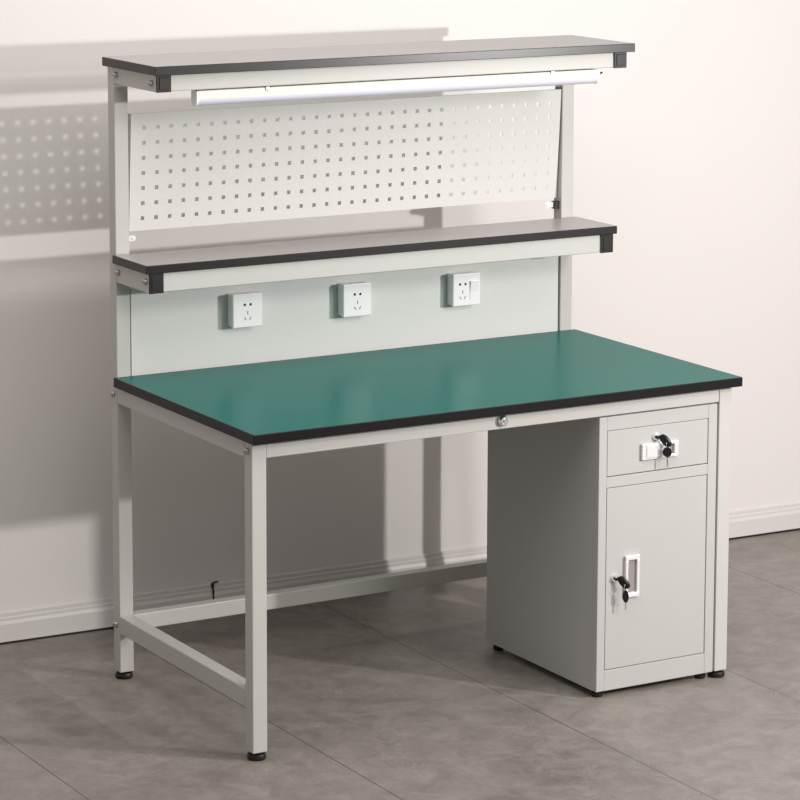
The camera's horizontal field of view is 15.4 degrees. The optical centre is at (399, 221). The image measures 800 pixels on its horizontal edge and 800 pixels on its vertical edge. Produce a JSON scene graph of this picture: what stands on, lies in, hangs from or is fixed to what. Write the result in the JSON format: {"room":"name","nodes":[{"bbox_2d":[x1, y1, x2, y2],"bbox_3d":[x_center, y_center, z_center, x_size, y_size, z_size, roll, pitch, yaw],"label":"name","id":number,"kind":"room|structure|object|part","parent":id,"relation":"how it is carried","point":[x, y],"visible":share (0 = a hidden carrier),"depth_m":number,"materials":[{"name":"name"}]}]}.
{"room":"electronics workshop","nodes":[
{"label":"electronics workshop","id":0,"kind":"room"},
{"bbox_2d":[0,0,799,611],"bbox_3d":[-0.043,-0.399,7.892,8.400,2.800,0.121,-4,9,-28],"label":"wall","id":1,"kind":"structure","parent":0,"point":[690,148],"depth_m":7.88,"materials":[{"name":"white paint"}]},
{"bbox_2d":[211,581,218,598],"bbox_3d":[-0.486,0.969,7.772,0.022,0.046,0.013,-4,9,-28],"label":"hook","id":2,"kind":"object","parent":1,"relation":"attached to","point":[212,583],"depth_m":7.76,"materials":[{"name":"black metal"}]},
{"bbox_2d":[0,502,799,644],"bbox_3d":[-0.015,0.951,8.031,8.400,0.075,0.015,-4,9,-28],"label":"baseboard","id":3,"kind":"structure","parent":1,"relation":"attached to","point":[64,618],"depth_m":7.80,"materials":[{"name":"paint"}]},
{"bbox_2d":[0,530,799,799],"bbox_3d":[1.740,1.464,5.041,8.400,0.050,7.600,-5,10,-30],"label":"floor","id":4,"kind":"structure","parent":0,"point":[403,694],"depth_m":6.93,"materials":[{"name":"grey tile"}]},
{"bbox_2d":[102,35,742,760],"bbox_3d":[0.059,0.363,7.114,1.326,1.517,0.771,-5,10,-30],"label":"workbench","id":5,"kind":"object","parent":4,"relation":"on","point":[310,378],"visible":0.96,"depth_m":7.19,"materials":[{"name":"white metal"}]},
{"bbox_3d":[-0.615,0.133,6.983,0.036,0.047,0.183,-5,10,-30],"label":"shelf arm","id":6,"kind":"part","parent":5,"relation":"part of"},
{"bbox_3d":[-0.601,-0.331,6.893,0.036,0.040,0.233,-5,10,-30],"label":"shelf arm","id":7,"kind":"part","parent":5,"relation":"part of"},
{"bbox_3d":[-0.495,0.457,6.819,0.036,0.041,0.666,-5,10,-30],"label":"rail","id":8,"kind":"part","parent":5,"relation":"part of","materials":[{"name":"white metal"}]},
{"bbox_3d":[-0.496,1.020,6.902,0.036,0.044,0.666,-5,10,-30],"label":"rail","id":9,"kind":"part","parent":5,"relation":"part of","materials":[{"name":"white metal"}]},
{"bbox_2d":[228,291,261,328],"bbox_3d":[-0.379,0.215,7.226,0.080,0.084,0.035,-5,10,-30],"label":"power socket","id":10,"kind":"object","parent":5,"relation":"attached to","point":[244,308],"visible":1,"depth_m":7.21,"materials":[{"name":"white plastic"}]},
{"bbox_3d":[-0.320,0.833,6.567,0.036,0.709,0.036,-5,10,-30],"label":"leg","id":11,"kind":"part","parent":5,"relation":"part of","materials":[{"name":"white metal"}]},
{"bbox_3d":[-0.125,0.931,7.516,1.228,0.039,0.032,-5,10,-30],"label":"rail","id":12,"kind":"part","parent":5,"relation":"part of","materials":[{"name":"white metal"}]},
{"bbox_3d":[-0.124,0.231,7.414,1.219,0.236,0.028,-5,10,-30],"label":"panel","id":13,"kind":"part","parent":5,"relation":"part of","materials":[{"name":"white metal"}]},
{"bbox_2d":[338,281,370,317],"bbox_3d":[-0.114,0.194,7.378,0.080,0.084,0.035,-5,10,-30],"label":"power socket","id":14,"kind":"object","parent":5,"relation":"attached to","point":[354,298],"visible":1,"depth_m":7.36,"materials":[{"name":"white plastic"}]},
{"bbox_2d":[115,217,613,265],"bbox_3d":[-0.066,0.056,7.288,1.314,0.020,0.184,-5,10,-30],"label":"shelf","id":15,"kind":"object","parent":5,"relation":"attached to","point":[558,232],"depth_m":7.26,"materials":[{"name":"grey laminate"}]},
{"bbox_2d":[107,35,630,66],"bbox_3d":[-0.058,-0.407,7.209,1.320,0.021,0.288,-5,10,-30],"label":"shelf","id":16,"kind":"object","parent":5,"relation":"attached to","point":[539,51],"depth_m":7.19,"materials":[{"name":"grey laminate"}]},
{"bbox_3d":[-0.030,0.098,7.232,1.228,0.046,0.030,-5,10,-30],"label":"shelf rail","id":17,"kind":"part","parent":5,"relation":"part of","materials":[{"name":"white metal"}]},
{"bbox_3d":[-0.004,-0.363,7.121,1.228,0.039,0.030,-5,10,-30],"label":"shelf rail","id":18,"kind":"part","parent":5,"relation":"part of","materials":[{"name":"white metal"}]},
{"bbox_2d":[191,69,602,105],"bbox_3d":[0.016,-0.325,7.140,1.137,0.039,0.034,-5,10,-30],"label":"lamp","id":19,"kind":"object","parent":5,"relation":"attached to","point":[579,76],"visible":1,"depth_m":7.11,"materials":[{"name":"white plastic"}]},
{"bbox_2d":[447,271,479,306],"bbox_3d":[0.163,0.172,7.533,0.080,0.084,0.040,-5,10,-30],"label":"power socket","id":20,"kind":"object","parent":5,"relation":"attached to","point":[463,288],"visible":1,"depth_m":7.52,"materials":[{"name":"white plastic"}]},
{"bbox_3d":[0.229,0.457,6.831,1.228,0.039,0.032,-5,10,-30],"label":"rail","id":21,"kind":"part","parent":5,"relation":"part of","materials":[{"name":"white metal"}]},
{"bbox_3d":[0.774,0.744,7.194,0.036,0.709,0.036,-5,10,-30],"label":"leg","id":22,"kind":"part","parent":5,"relation":"part of","materials":[{"name":"white metal"}]},
{"bbox_2d":[486,403,716,697],"bbox_3d":[0.493,0.758,7.296,0.341,0.685,0.507,-5,10,-30],"label":"base cabinet","id":23,"kind":"object","parent":4,"relation":"on","point":[574,507],"visible":0.99,"depth_m":7.11,"materials":[{"name":"grey metal"}]},
{"bbox_2d":[614,576,629,609],"bbox_3d":[0.527,0.881,7.026,0.038,0.082,0.016,1,8,7],"label":"keys","id":24,"kind":"object","parent":23,"relation":"attached to","point":[623,581],"visible":1,"depth_m":7.02,"materials":[{"name":"black plastic"}]},
{"bbox_3d":[0.552,0.845,7.055,0.040,0.102,0.008,-5,10,-30],"label":"handle","id":25,"kind":"part","parent":23,"relation":"part of","materials":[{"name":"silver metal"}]},
{"bbox_3d":[0.610,0.839,7.101,0.289,0.442,0.015,-5,10,-30],"label":"door","id":26,"kind":"part","parent":23,"relation":"part of","materials":[{"name":"grey metal"}]},
{"bbox_3d":[0.497,0.509,7.250,0.290,0.109,0.466,-5,10,-30],"label":"drawer","id":27,"kind":"part","parent":23,"relation":"part of","materials":[{"name":"grey metal"}]},
{"bbox_3d":[0.619,0.545,7.047,0.104,0.039,0.011,-5,10,-30],"label":"handle","id":28,"kind":"part","parent":23,"relation":"part of","materials":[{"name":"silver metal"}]},
{"bbox_2d":[656,434,671,466],"bbox_3d":[0.627,0.544,7.034,0.038,0.078,0.016,1,8,7],"label":"keys","id":29,"kind":"object","parent":23,"relation":"attached to","point":[664,439],"visible":1,"depth_m":7.03,"materials":[{"name":"black plastic"}]}
]}

